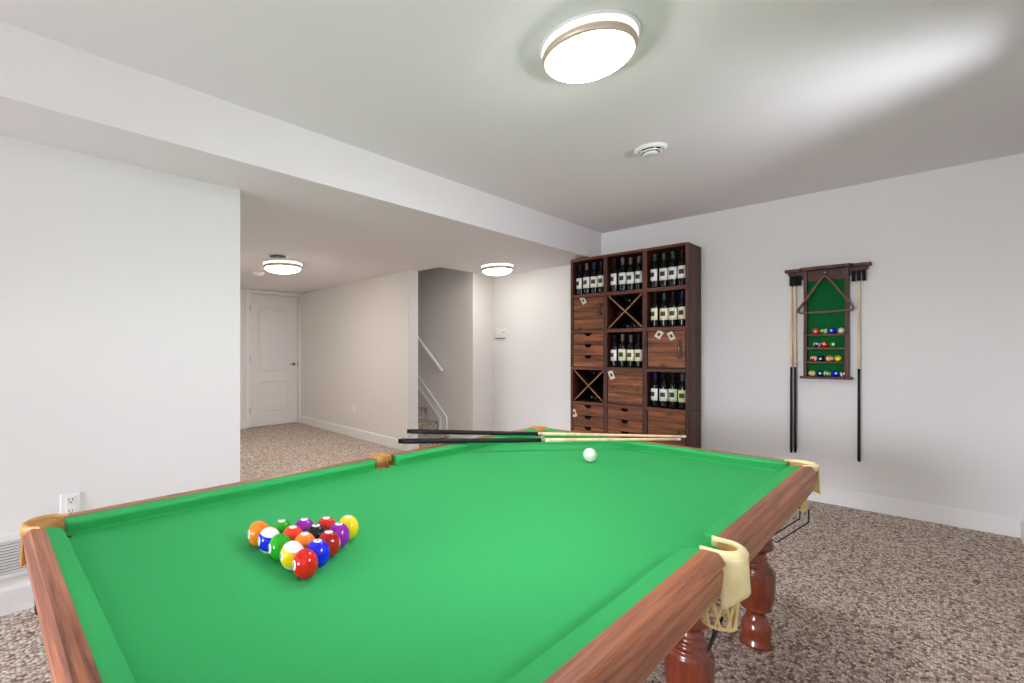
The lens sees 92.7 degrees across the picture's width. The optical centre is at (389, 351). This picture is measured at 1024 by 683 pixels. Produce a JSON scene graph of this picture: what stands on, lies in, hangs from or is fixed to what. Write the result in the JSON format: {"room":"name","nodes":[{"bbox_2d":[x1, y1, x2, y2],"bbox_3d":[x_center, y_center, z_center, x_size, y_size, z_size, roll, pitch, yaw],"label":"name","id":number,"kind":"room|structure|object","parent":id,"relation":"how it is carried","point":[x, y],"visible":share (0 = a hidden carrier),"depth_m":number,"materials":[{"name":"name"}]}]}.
{"room":"basement billiard room","nodes":[
{"label":"basement billiard room","id":0,"kind":"room"},
{"bbox_2d":[0,134,239,587],"bbox_3d":[-3.851,0.099,0.290,7.756,2.102,0.120,0,0,-41],"label":"wall","id":1,"kind":"structure","parent":0,"point":[120,282],"depth_m":2.35,"materials":[{"name":"white paint"}]},
{"bbox_2d":[0,532,27,579],"bbox_3d":[-1.826,0.897,1.953,0.635,0.185,0.016,0,0,-41],"label":"air vent","id":2,"kind":"object","parent":1,"relation":"in","point":[10,544],"visible":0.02,"depth_m":2.09,"materials":[{"name":"white paint"}]},
{"bbox_2d":[0,581,33,615],"bbox_3d":[-3.808,1.091,0.239,7.756,0.118,0.014,0,0,-41],"label":"baseboard","id":3,"kind":"structure","parent":1,"relation":"attached to","point":[17,597],"depth_m":2.10,"materials":[{"name":"white paint"}]},
{"bbox_2d":[60,492,79,513],"bbox_3d":[-1.507,0.725,2.234,0.078,0.116,0.010,0,0,-41],"label":"wall outlet","id":4,"kind":"object","parent":1,"relation":"attached to","point":[69,503],"visible":0.77,"depth_m":2.23,"materials":[{"name":"white plastic"}]},
{"bbox_2d":[66,496,74,504],"bbox_3d":[-1.505,0.699,2.232,0.036,0.036,0.003,0,0,-41],"label":"socket","id":5,"kind":"object","parent":4,"relation":"attached to","point":[70,500],"depth_m":2.23,"materials":[{"name":"white plastic"}]},
{"bbox_2d":[66,507,74,513],"bbox_3d":[-1.505,0.751,2.232,0.036,0.036,0.003,0,0,-41],"label":"socket","id":6,"kind":"object","parent":4,"relation":"attached to","point":[68,509],"depth_m":2.23,"materials":[{"name":"white plastic"}]},
{"bbox_2d":[240,288,298,422],"bbox_3d":[-2.566,0.099,6.852,3.030,2.102,0.120,0,0,-41],"label":"wall","id":7,"kind":"structure","parent":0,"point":[242,290],"depth_m":7.08,"materials":[{"name":"white paint"}]},
{"bbox_2d":[240,421,245,428],"bbox_3d":[-2.871,1.091,6.500,1.856,0.118,0.014,0,0,-41],"label":"baseboard","id":8,"kind":"structure","parent":7,"relation":"attached to","point":[242,423],"depth_m":7.08,"materials":[{"name":"white paint"}]},
{"bbox_2d":[245,289,300,428],"bbox_3d":[-1.815,0.102,7.412,0.941,2.097,0.016,0,0,-41],"label":"door frame","id":9,"kind":"structure","parent":7,"relation":"attached to","point":[247,291],"depth_m":7.14,"materials":[{"name":"white paint"}]},
{"bbox_2d":[250,293,297,427],"bbox_3d":[-1.823,0.128,7.446,0.840,2.045,0.155,0,0,-41],"label":"door","id":10,"kind":"structure","parent":7,"relation":"attached to","point":[273,318],"depth_m":7.41,"materials":[{"name":"white paint"}]},
{"bbox_2d":[0,21,600,292],"bbox_3d":[-3.679,-1.141,2.951,11.900,0.377,4.722,0,0,-41],"label":"ceiling","id":11,"kind":"structure","parent":0,"point":[348,213],"depth_m":2.77,"materials":[{"name":"white paint"}]},
{"bbox_2d":[251,272,264,276],"bbox_3d":[-1.589,-0.932,5.701,0.170,0.040,0.170,0,0,-41],"label":"smoke detector","id":12,"kind":"object","parent":11,"relation":"attached to","point":[257,274],"visible":1,"depth_m":5.65,"materials":[{"name":"white plastic"}]},
{"bbox_2d":[268,253,287,258],"bbox_3d":[-1.101,-0.942,4.648,0.190,0.021,0.190,0,0,-41],"label":"ceiling vent","id":13,"kind":"object","parent":11,"relation":"in","point":[272,255],"visible":1,"depth_m":4.61,"materials":[{"name":"white plastic"}]},
{"bbox_2d":[270,255,285,258],"bbox_3d":[-1.101,-0.941,4.648,0.156,0.020,0.156,0,0,-41],"label":"grille","id":14,"kind":"object","parent":13,"relation":"attached to","point":[272,256],"depth_m":4.62,"materials":[{"name":"grey metal"}]},
{"bbox_2d":[262,259,303,273],"bbox_3d":[-1.148,-0.899,5.077,0.439,0.106,0.439,0,0,-41],"label":"ceiling light","id":15,"kind":"object","parent":11,"relation":"attached to","point":[280,266],"visible":1,"depth_m":4.94,"materials":[{"name":"white plastic"}]},
{"bbox_2d":[265,265,299,273],"bbox_3d":[-1.148,-0.884,5.077,0.369,0.076,0.369,0,0,-41],"label":"diffuser","id":16,"kind":"object","parent":15,"relation":"attached to","point":[280,269],"depth_m":4.97,"materials":[{"name":"white"}]},
{"bbox_2d":[480,262,514,275],"bbox_3d":[1.179,-0.899,5.207,0.368,0.106,0.368,0,0,-41],"label":"ceiling light","id":17,"kind":"object","parent":11,"relation":"attached to","point":[496,268],"visible":1,"depth_m":5.09,"materials":[{"name":"white plastic"}]},
{"bbox_2d":[483,268,511,275],"bbox_3d":[1.179,-0.884,5.207,0.310,0.076,0.310,0,0,-41],"label":"diffuser","id":18,"kind":"object","parent":17,"relation":"attached to","point":[489,271],"depth_m":5.11,"materials":[{"name":"white glass"}]},
{"bbox_2d":[301,270,417,438],"bbox_3d":[-0.627,0.099,6.729,0.155,2.102,3.015,0,0,-37],"label":"wall","id":19,"kind":"structure","parent":0,"point":[359,339],"depth_m":6.21,"materials":[{"name":"white paint"}]},
{"bbox_2d":[300,415,418,450],"bbox_3d":[-0.621,1.091,6.583,0.169,0.118,2.798,0,0,-40],"label":"baseboard","id":20,"kind":"structure","parent":19,"relation":"attached to","point":[388,441],"depth_m":6.28,"materials":[{"name":"white paint"}]},
{"bbox_2d":[418,267,492,437],"bbox_3d":[0.136,-0.950,7.161,0.620,4.200,3.350,0,0,-41],"label":"wall","id":21,"kind":"structure","parent":0,"point":[455,307],"depth_m":5.91,"materials":[{"name":"white paint"}]},
{"bbox_2d":[418,336,442,371],"bbox_3d":[-0.079,-0.882,6.876,0.086,2.266,2.331,0,0,-41],"label":"handrail","id":22,"kind":"object","parent":21,"relation":"attached to","point":[426,349],"visible":0.37,"depth_m":6.12,"materials":[{"name":"white paint"}]},
{"bbox_2d":[418,375,446,429],"bbox_3d":[-0.067,-0.165,6.899,0.029,2.630,2.409,0,0,-41],"label":"trim","id":23,"kind":"structure","parent":21,"relation":"attached to","point":[442,418],"depth_m":6.15,"materials":[{"name":"white paint"}]},
{"bbox_2d":[0,0,1023,232],"bbox_3d":[-1.192,-1.279,0.078,11.900,0.100,2.878,0,0,-41],"label":"ceiling","id":24,"kind":"structure","parent":0,"point":[751,102],"depth_m":2.18,"materials":[{"name":"white paint"}]},
{"bbox_2d":[539,9,641,82],"bbox_3d":[0.789,-1.176,1.884,0.377,0.106,0.377,0,0,-41],"label":"ceiling light","id":25,"kind":"object","parent":24,"relation":"attached to","point":[588,46],"visible":1,"depth_m":1.79,"materials":[{"name":"white plastic"}]},
{"bbox_2d":[546,31,632,82],"bbox_3d":[0.789,-1.161,1.884,0.317,0.076,0.317,0,0,-41],"label":"diffuser","id":26,"kind":"object","parent":25,"relation":"attached to","point":[579,56],"depth_m":1.82,"materials":[{"name":"white"}]},
{"bbox_2d":[634,142,666,156],"bbox_3d":[1.573,-1.209,2.859,0.176,0.040,0.176,0,0,-41],"label":"smoke detector","id":27,"kind":"object","parent":24,"relation":"in","point":[652,149],"visible":1,"depth_m":2.83,"materials":[{"name":"white plastic"}]},
{"bbox_2d":[0,422,1023,682],"bbox_3d":[-2.770,1.200,1.901,11.900,0.100,7.700,0,0,-41],"label":"floor","id":28,"kind":"structure","parent":0,"point":[862,596],"depth_m":2.17,"materials":[{"name":"carpet"}]},
{"bbox_2d":[19,426,820,682],"bbox_3d":[0.377,0.797,1.580,2.490,0.706,1.350,0,0,-41],"label":"pool table","id":29,"kind":"object","parent":28,"relation":"on","point":[517,562],"visible":0.99,"depth_m":1.09,"materials":[{"name":"green fabric"}]},
{"bbox_2d":[45,527,136,682],"bbox_3d":[-0.513,0.474,0.815,0.038,0.046,1.104,0,0,-41],"label":"cushion","id":30,"kind":"object","parent":29,"relation":"on","point":[104,661],"depth_m":0.81,"materials":[{"name":"green fabric"}]},
{"bbox_2d":[65,459,374,535],"bbox_3d":[-0.466,0.474,1.624,1.074,0.046,0.038,0,0,-41],"label":"cushion","id":31,"kind":"object","parent":29,"relation":"on","point":[127,515],"depth_m":1.51,"materials":[{"name":"green fabric"}]},
{"bbox_2d":[247,521,268,546],"bbox_3d":[-0.334,0.463,1.207,0.056,0.064,0.056,0,0,-41],"label":"ball","id":32,"kind":"object","parent":29,"relation":"on","point":[254,530],"visible":0.76,"depth_m":1.19,"materials":[{"name":"orange plastic"}]},
{"bbox_2d":[257,527,278,553],"bbox_3d":[-0.297,0.463,1.164,0.056,0.063,0.056,0,0,-41],"label":"ball","id":33,"kind":"object","parent":29,"relation":"on","point":[267,533],"visible":0.7,"depth_m":1.14,"materials":[{"name":"blue plastic"}]},
{"bbox_2d":[268,533,290,561],"bbox_3d":[-0.260,0.463,1.121,0.056,0.064,0.056,0,0,-41],"label":"ball","id":34,"kind":"object","parent":29,"relation":"on","point":[277,542],"visible":0.76,"depth_m":1.10,"materials":[{"name":"green plastic"}]},
{"bbox_2d":[272,519,290,532],"bbox_3d":[-0.278,0.463,1.217,0.056,0.064,0.056,0,0,-41],"label":"ball","id":35,"kind":"object","parent":29,"relation":"on","point":[280,525],"visible":0.23,"depth_m":1.20,"materials":[{"name":"green plastic"}]},
{"bbox_2d":[280,541,303,569],"bbox_3d":[-0.222,0.463,1.078,0.056,0.063,0.056,0,0,-41],"label":"ball","id":36,"kind":"object","parent":29,"relation":"on","point":[288,551],"visible":0.83,"depth_m":1.06,"materials":[{"name":"yellow plastic"}]},
{"bbox_2d":[283,525,302,540],"bbox_3d":[-0.241,0.463,1.174,0.056,0.064,0.056,0,0,-41],"label":"ball","id":37,"kind":"object","parent":29,"relation":"on","point":[292,531],"visible":0.25,"depth_m":1.16,"materials":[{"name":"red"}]},
{"bbox_2d":[294,532,314,547],"bbox_3d":[-0.204,0.463,1.131,0.056,0.064,0.056,0,0,-41],"label":"ball","id":38,"kind":"object","parent":29,"relation":"on","point":[304,538],"visible":0.34,"depth_m":1.12,"materials":[{"name":"orange plastic"}]},
{"bbox_2d":[295,518,313,531],"bbox_3d":[-0.222,0.463,1.228,0.056,0.064,0.056,0,0,-41],"label":"ball","id":39,"kind":"object","parent":29,"relation":"on","point":[303,523],"visible":0.26,"depth_m":1.21,"materials":[{"name":"purple plastic"}]},
{"bbox_2d":[292,548,317,578],"bbox_3d":[-0.185,0.463,1.035,0.056,0.064,0.056,0,0,-41],"label":"ball","id":40,"kind":"object","parent":29,"relation":"on","point":[305,561],"visible":1,"depth_m":1.01,"materials":[{"name":"red plastic"}]},
{"bbox_2d":[292,560,295,570],"bbox_3d":[-0.207,0.459,1.020,0.003,0.022,0.020,0,0,-35],"label":"number","id":41,"kind":"object","parent":40,"relation":"attached to","point":[294,561],"depth_m":1.02,"materials":[{"name":"white"}]},
{"bbox_2d":[306,524,325,538],"bbox_3d":[-0.185,0.463,1.185,0.056,0.064,0.056,0,0,-41],"label":"ball","id":42,"kind":"object","parent":29,"relation":"on","point":[315,530],"visible":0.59,"depth_m":1.17,"materials":[{"name":"black plastic"}]},
{"bbox_2d":[307,539,329,567],"bbox_3d":[-0.166,0.463,1.089,0.056,0.064,0.056,0,0,-41],"label":"ball","id":43,"kind":"object","parent":29,"relation":"on","point":[320,547],"visible":0.69,"depth_m":1.07,"materials":[{"name":"blue plastic"}]},
{"bbox_2d":[317,516,335,529],"bbox_3d":[-0.166,0.463,1.239,0.056,0.064,0.056,0,0,-41],"label":"ball","id":44,"kind":"object","parent":29,"relation":"on","point":[326,522],"visible":0.27,"depth_m":1.23,"materials":[{"name":"red plastic"}]},
{"bbox_2d":[318,530,339,557],"bbox_3d":[-0.148,0.463,1.142,0.056,0.064,0.056,0,0,-41],"label":"ball","id":45,"kind":"object","parent":29,"relation":"on","point":[330,537],"visible":0.6,"depth_m":1.13,"materials":[{"name":"red plastic"}]},
{"bbox_2d":[329,522,349,547],"bbox_3d":[-0.129,0.463,1.196,0.056,0.064,0.056,0,0,-41],"label":"ball","id":46,"kind":"object","parent":29,"relation":"on","point":[340,528],"visible":0.73,"depth_m":1.18,"materials":[{"name":"purple plastic"}]},
{"bbox_2d":[339,515,358,539],"bbox_3d":[-0.111,0.463,1.250,0.056,0.064,0.056,0,0,-41],"label":"ball","id":47,"kind":"object","parent":29,"relation":"on","point":[350,521],"visible":0.67,"depth_m":1.23,"materials":[{"name":"yellow plastic"}]},
{"bbox_2d":[394,429,536,465],"bbox_3d":[0.444,0.474,2.412,1.101,0.046,0.038,0,0,-41],"label":"cushion","id":48,"kind":"object","parent":29,"relation":"on","point":[424,455],"depth_m":2.24,"materials":[{"name":"green fabric"}]},
{"bbox_2d":[398,438,681,443],"bbox_3d":[0.761,0.435,2.352,1.444,0.029,0.027,0,0,-4],"label":"stick","id":49,"kind":"object","parent":29,"relation":"on","point":[403,440],"visible":1,"depth_m":2.34,"materials":[{"name":"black wood"}]},
{"bbox_2d":[407,429,686,437],"bbox_3d":[0.823,0.435,2.532,1.464,0.029,0.027,0,0,4],"label":"stick","id":50,"kind":"object","parent":29,"relation":"on","point":[411,431],"visible":1,"depth_m":2.53,"materials":[{"name":"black wood"}]},
{"bbox_2d":[583,448,596,461],"bbox_3d":[0.899,0.463,2.129,0.057,0.063,0.057,0,0,-41],"label":"cue ball","id":51,"kind":"object","parent":29,"relation":"on","point":[589,454],"visible":1,"depth_m":2.11,"materials":[{"name":"white plastic"}]},
{"bbox_2d":[506,548,700,682],"bbox_3d":[0.295,0.474,0.746,1.074,0.046,0.038,0,0,-41],"label":"cushion","id":52,"kind":"object","parent":29,"relation":"on","point":[557,661],"depth_m":0.79,"materials":[{"name":"green fabric"}]},
{"bbox_2d":[544,429,787,471],"bbox_3d":[1.262,0.474,2.352,0.038,0.046,1.104,0,0,-41],"label":"cushion","id":53,"kind":"object","parent":29,"relation":"on","point":[688,453],"depth_m":2.19,"materials":[{"name":"green fabric"}]},
{"bbox_2d":[704,465,799,548],"bbox_3d":[1.205,0.474,1.534,1.101,0.046,0.038,0,0,-41],"label":"cushion","id":54,"kind":"object","parent":29,"relation":"on","point":[727,523],"depth_m":1.38,"materials":[{"name":"green fabric"}]},
{"bbox_2d":[418,407,448,447],"bbox_3d":[-0.420,0.121,6.885,0.543,2.058,2.940,0,0,-41],"label":"stairs","id":55,"kind":"structure","parent":28,"relation":"on","point":[423,423],"depth_m":5.98,"materials":[{"name":"carpet"}]},
{"bbox_2d":[571,242,700,447],"bbox_3d":[2.295,0.108,4.506,0.346,2.083,1.058,0,0,-41],"label":"wine cabinet","id":56,"kind":"object","parent":28,"relation":"on","point":[624,407],"visible":0.73,"depth_m":4.36,"materials":[{"name":"brown wood"}]},
{"bbox_2d":[576,265,582,294],"bbox_3d":[1.920,-0.727,4.786,0.069,0.308,0.069,0,0,-41],"label":"wine bottle","id":57,"kind":"object","parent":56,"relation":"on","point":[579,279],"visible":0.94,"depth_m":4.76,"materials":[{"name":"black glass"}]},
{"bbox_2d":[583,263,589,293],"bbox_3d":[1.963,-0.728,4.727,0.069,0.310,0.068,0,0,-41],"label":"wine bottle","id":58,"kind":"object","parent":56,"relation":"on","point":[586,276],"visible":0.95,"depth_m":4.70,"materials":[{"name":"black glass"}]},
{"bbox_2d":[587,394,594,399],"bbox_3d":[2.085,0.463,4.872,0.130,0.060,0.060,0,0,-41],"label":"wine bottle","id":59,"kind":"object","parent":56,"relation":"on","point":[590,396],"visible":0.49,"depth_m":4.83,"materials":[{"name":"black glass"}]},
{"bbox_2d":[589,370,597,375],"bbox_3d":[2.099,0.212,4.855,0.130,0.060,0.060,0,0,-41],"label":"wine bottle","id":60,"kind":"object","parent":56,"relation":"in","point":[591,372],"visible":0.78,"depth_m":4.82,"materials":[{"name":"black glass"}]},
{"bbox_2d":[590,262,597,293],"bbox_3d":[2.016,-0.728,4.675,0.069,0.309,0.068,0,0,-41],"label":"wine bottle","id":61,"kind":"object","parent":56,"relation":"on","point":[594,275],"visible":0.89,"depth_m":4.65,"materials":[{"name":"black glass"}]},
{"bbox_2d":[598,261,602,292],"bbox_3d":[2.063,-0.728,4.618,0.069,0.310,0.068,0,0,-41],"label":"wine bottle","id":62,"kind":"object","parent":56,"relation":"on","point":[600,273],"visible":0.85,"depth_m":4.60,"materials":[{"name":"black glass"}]},
{"bbox_2d":[608,370,614,378],"bbox_3d":[2.103,0.219,4.499,0.002,0.090,0.073,0,0,-41],"label":"paper tag","id":63,"kind":"object","parent":56,"relation":"attached to","point":[611,375],"visible":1,"depth_m":4.50,"materials":[{"name":"beige paper"}]},
{"bbox_2d":[611,335,617,366],"bbox_3d":[2.142,-0.008,4.518,0.069,0.303,0.069,0,0,-41],"label":"wine bottle","id":64,"kind":"object","parent":56,"relation":"on","point":[614,347],"visible":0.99,"depth_m":4.49,"materials":[{"name":"black glass"}]},
{"bbox_2d":[611,259,618,291],"bbox_3d":[2.142,-0.731,4.519,0.069,0.315,0.069,0,0,-41],"label":"wine bottle","id":65,"kind":"object","parent":56,"relation":"on","point":[614,271],"visible":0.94,"depth_m":4.49,"materials":[{"name":"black glass"}]},
{"bbox_2d":[618,334,625,366],"bbox_3d":[2.191,-0.013,4.465,0.069,0.313,0.068,0,0,-41],"label":"wine bottle","id":66,"kind":"object","parent":56,"relation":"on","point":[622,346],"visible":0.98,"depth_m":4.44,"materials":[{"name":"black glass"}]},
{"bbox_2d":[619,258,626,290],"bbox_3d":[2.196,-0.730,4.469,0.069,0.314,0.068,0,0,-41],"label":"wine bottle","id":67,"kind":"object","parent":56,"relation":"on","point":[622,271],"visible":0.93,"depth_m":4.44,"materials":[{"name":"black glass"}]},
{"bbox_2d":[624,297,633,302],"bbox_3d":[2.329,-0.502,4.590,0.130,0.060,0.060,0,0,-41],"label":"wine bottle","id":68,"kind":"object","parent":56,"relation":"in","point":[627,299],"visible":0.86,"depth_m":4.55,"materials":[{"name":"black glass"}]},
{"bbox_2d":[626,257,634,289],"bbox_3d":[2.240,-0.726,4.410,0.069,0.305,0.068,0,0,-41],"label":"wine bottle","id":69,"kind":"object","parent":56,"relation":"on","point":[630,275],"visible":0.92,"depth_m":4.38,"materials":[{"name":"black glass"}]},
{"bbox_2d":[627,335,634,367],"bbox_3d":[2.245,-0.007,4.414,0.069,0.302,0.068,0,0,-41],"label":"wine bottle","id":70,"kind":"object","parent":56,"relation":"on","point":[630,348],"visible":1,"depth_m":4.39,"materials":[{"name":"black glass"}]},
{"bbox_2d":[629,323,636,327],"bbox_3d":[2.356,-0.252,4.558,0.130,0.060,0.060,0,0,-41],"label":"wine bottle","id":71,"kind":"object","parent":56,"relation":"on","point":[631,325],"visible":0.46,"depth_m":4.51,"materials":[{"name":"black glass"}]},
{"bbox_2d":[635,335,641,367],"bbox_3d":[2.288,-0.008,4.355,0.069,0.304,0.068,0,0,-41],"label":"wine bottle","id":72,"kind":"object","parent":56,"relation":"on","point":[638,347],"visible":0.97,"depth_m":4.33,"materials":[{"name":"black glass"}]},
{"bbox_2d":[635,256,641,288],"bbox_3d":[2.291,-0.726,4.357,0.069,0.306,0.068,0,0,-41],"label":"wine bottle","id":73,"kind":"object","parent":56,"relation":"on","point":[638,270],"visible":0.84,"depth_m":4.33,"materials":[{"name":"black glass"}]},
{"bbox_2d":[650,254,658,287],"bbox_3d":[2.377,-0.726,4.251,0.069,0.305,0.069,0,0,-41],"label":"wine bottle","id":74,"kind":"object","parent":56,"relation":"on","point":[654,272],"visible":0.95,"depth_m":4.23,"materials":[{"name":"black glass"}]},
{"bbox_2d":[651,292,658,326],"bbox_3d":[2.380,-0.378,4.252,0.069,0.314,0.069,0,0,-41],"label":"wine bottle","id":75,"kind":"object","parent":56,"relation":"on","point":[655,305],"visible":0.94,"depth_m":4.23,"materials":[{"name":"black glass"}]},
{"bbox_2d":[651,373,658,406],"bbox_3d":[2.382,0.340,4.255,0.069,0.305,0.069,0,0,-41],"label":"wine bottle","id":76,"kind":"object","parent":56,"relation":"on","point":[655,385],"visible":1,"depth_m":4.23,"materials":[{"name":"black glass"}]},
{"bbox_2d":[654,331,663,338],"bbox_3d":[2.376,-0.155,4.184,0.002,0.085,0.080,0,0,-41],"label":"paper tag","id":77,"kind":"object","parent":56,"relation":"attached to","point":[658,334],"visible":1,"depth_m":4.18,"materials":[{"name":"beige paper"}]},
{"bbox_2d":[659,373,667,407],"bbox_3d":[2.428,0.341,4.198,0.069,0.303,0.068,0,0,-41],"label":"wine bottle","id":78,"kind":"object","parent":56,"relation":"on","point":[663,389],"visible":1,"depth_m":4.17,"materials":[{"name":"black glass"}]},
{"bbox_2d":[659,253,667,286],"bbox_3d":[2.426,-0.725,4.196,0.069,0.303,0.068,0,0,-41],"label":"wine bottle","id":79,"kind":"object","parent":56,"relation":"on","point":[663,269],"visible":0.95,"depth_m":4.17,"materials":[{"name":"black glass"}]},
{"bbox_2d":[660,293,668,326],"bbox_3d":[2.430,-0.372,4.197,0.069,0.302,0.068,0,0,-41],"label":"wine bottle","id":80,"kind":"object","parent":56,"relation":"on","point":[664,322],"visible":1,"depth_m":4.18,"materials":[{"name":"black glass"}]},
{"bbox_2d":[667,331,675,340],"bbox_3d":[2.440,-0.139,4.110,0.002,0.083,0.071,0,0,-41],"label":"paper tag","id":81,"kind":"object","parent":56,"relation":"attached to","point":[671,336],"visible":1,"depth_m":4.11,"materials":[{"name":"beige paper"}]},
{"bbox_2d":[668,251,676,285],"bbox_3d":[2.473,-0.726,4.140,0.069,0.305,0.068,0,0,-41],"label":"wine bottle","id":82,"kind":"object","parent":56,"relation":"on","point":[672,267],"visible":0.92,"depth_m":4.12,"materials":[{"name":"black glass"}]},
{"bbox_2d":[668,292,677,326],"bbox_3d":[2.475,-0.372,4.142,0.069,0.302,0.068,0,0,-41],"label":"wine bottle","id":83,"kind":"object","parent":56,"relation":"on","point":[673,308],"visible":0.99,"depth_m":4.12,"materials":[{"name":"black glass"}]},
{"bbox_2d":[669,373,677,408],"bbox_3d":[2.477,0.337,4.143,0.069,0.312,0.068,0,0,-41],"label":"wine bottle","id":84,"kind":"object","parent":56,"relation":"on","point":[673,388],"visible":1,"depth_m":4.12,"materials":[{"name":"black glass"}]},
{"bbox_2d":[678,249,684,284],"bbox_3d":[2.520,-0.727,4.083,0.069,0.308,0.068,0,0,-41],"label":"wine bottle","id":85,"kind":"object","parent":56,"relation":"on","point":[681,264],"visible":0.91,"depth_m":4.06,"materials":[{"name":"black glass"}]},
{"bbox_2d":[678,291,684,325],"bbox_3d":[2.523,-0.374,4.087,0.069,0.306,0.068,0,0,-41],"label":"wine bottle","id":86,"kind":"object","parent":56,"relation":"on","point":[681,305],"visible":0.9,"depth_m":4.07,"materials":[{"name":"black glass"}]},
{"bbox_2d":[678,374,684,408],"bbox_3d":[2.527,0.341,4.088,0.069,0.304,0.068,0,0,-41],"label":"wine bottle","id":87,"kind":"object","parent":56,"relation":"on","point":[681,388],"visible":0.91,"depth_m":4.07,"materials":[{"name":"black glass"}]},
{"bbox_2d":[493,153,1023,518],"bbox_3d":[2.772,-0.089,4.417,0.227,2.479,4.250,0,0,-41],"label":"wall","id":88,"kind":"structure","parent":0,"point":[942,291],"depth_m":3.42,"materials":[{"name":"white paint"}]},
{"bbox_2d":[495,328,505,338],"bbox_3d":[1.368,-0.230,5.853,0.016,0.130,0.150,0,0,-41],"label":"thermostat","id":89,"kind":"object","parent":88,"relation":"attached to","point":[500,332],"visible":1,"depth_m":5.85,"materials":[{"name":"white plastic"}]},
{"bbox_2d":[447,434,1023,537],"bbox_3d":[2.312,1.091,4.464,0.407,0.118,4.427,0,0,-41],"label":"baseboard","id":90,"kind":"structure","parent":88,"relation":"attached to","point":[985,522],"depth_m":3.23,"materials":[{"name":"white paint"}]},
{"bbox_2d":[785,262,871,379],"bbox_3d":[3.287,-0.222,3.572,0.099,0.851,0.482,0,0,-41],"label":"cue rack","id":91,"kind":"object","parent":88,"relation":"attached to","point":[825,297],"visible":1,"depth_m":3.58,"materials":[{"name":"green fabric"}]},
{"bbox_2d":[790,286,792,452],"bbox_3d":[3.164,0.103,3.734,0.018,1.377,0.018,0,0,-7],"label":"stick","id":92,"kind":"object","parent":91,"relation":"hanging from","point":[791,377],"visible":1,"depth_m":3.73,"materials":[{"name":"black wood"}]},
{"bbox_2d":[794,286,796,452],"bbox_3d":[3.179,0.102,3.715,0.018,1.373,0.018,0,0,-7],"label":"stick","id":93,"kind":"object","parent":91,"relation":"hanging from","point":[795,384],"visible":1,"depth_m":3.71,"materials":[{"name":"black wood"}]},
{"bbox_2d":[820,328,827,333],"bbox_3d":[3.289,-0.159,3.591,0.042,0.044,0.042,0,0,-41],"label":"ball","id":94,"kind":"object","parent":91,"relation":"on","point":[823,330],"visible":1,"depth_m":3.58,"materials":[{"name":"green"}]},
{"bbox_2d":[797,276,854,313],"bbox_3d":[3.260,-0.432,3.552,0.031,0.280,0.319,0,0,-41],"label":"triangle","id":95,"kind":"object","parent":91,"relation":"hanging from","point":[822,277],"visible":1,"depth_m":3.55,"materials":[{"name":"brown wood"}]},
{"bbox_2d":[807,361,844,363],"bbox_3d":[3.295,0.079,3.580,0.052,0.013,0.212,0,0,-41],"label":"shelf","id":96,"kind":"object","parent":91,"relation":"attached to","point":[808,362],"depth_m":3.59,"materials":[{"name":"brown wood"}]},
{"bbox_2d":[807,347,844,348],"bbox_3d":[3.295,-0.028,3.580,0.052,0.013,0.212,0,0,-41],"label":"shelf","id":97,"kind":"object","parent":91,"relation":"attached to","point":[807,347],"depth_m":3.56,"materials":[{"name":"brown wood"}]},
{"bbox_2d":[807,334,844,335],"bbox_3d":[3.295,-0.130,3.580,0.052,0.013,0.212,0,0,-41],"label":"shelf","id":98,"kind":"object","parent":91,"relation":"attached to","point":[807,334],"depth_m":3.56,"materials":[{"name":"brown wood"}]},
{"bbox_2d":[800,376,852,379],"bbox_3d":[3.294,0.195,3.579,0.077,0.018,0.292,0,0,-41],"label":"shelf","id":99,"kind":"object","parent":91,"relation":"attached to","point":[805,377],"depth_m":3.55,"materials":[{"name":"brown wood"}]},
{"bbox_2d":[829,328,835,333],"bbox_3d":[3.320,-0.159,3.555,0.042,0.044,0.042,0,0,-41],"label":"ball","id":100,"kind":"object","parent":91,"relation":"on","point":[831,330],"visible":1,"depth_m":3.54,"materials":[{"name":"blue plastic"}]},
{"bbox_2d":[829,341,836,346],"bbox_3d":[3.322,-0.057,3.552,0.042,0.044,0.042,0,0,-41],"label":"ball","id":101,"kind":"object","parent":91,"relation":"on","point":[831,344],"visible":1,"depth_m":3.54,"materials":[{"name":"green plastic"}]},
{"bbox_2d":[831,371,838,376],"bbox_3d":[3.330,0.163,3.543,0.042,0.044,0.042,0,0,-41],"label":"ball","id":102,"kind":"object","parent":91,"relation":"on","point":[834,373],"visible":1,"depth_m":3.53,"materials":[{"name":"blue plastic"}]},
{"bbox_2d":[834,356,841,361],"bbox_3d":[3.341,0.049,3.531,0.042,0.044,0.042,0,0,-41],"label":"ball","id":103,"kind":"object","parent":91,"relation":"on","point":[836,358],"visible":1,"depth_m":3.52,"materials":[{"name":"yellow plastic"}]},
{"bbox_2d":[857,281,860,461],"bbox_3d":[3.412,0.106,3.446,0.018,1.383,0.018,0,0,-7],"label":"stick","id":104,"kind":"object","parent":91,"relation":"hanging from","point":[858,367],"visible":1,"depth_m":3.44,"materials":[{"name":"black wood"}]},
{"bbox_3d":[-0.339,-0.090,-0.845,11.820,2.479,0.130,0,0,-41],"label":"wall","id":105,"kind":"structure","parent":0,"visible":0},
{"bbox_2d":[1021,520,1023,544],"bbox_3d":[-0.433,1.091,-0.831,11.458,0.118,0.014,0,0,-41],"label":"baseboard","id":106,"kind":"structure","parent":105,"relation":"attached to","point":[1022,521],"depth_m":2.86,"materials":[{"name":"white paint"}]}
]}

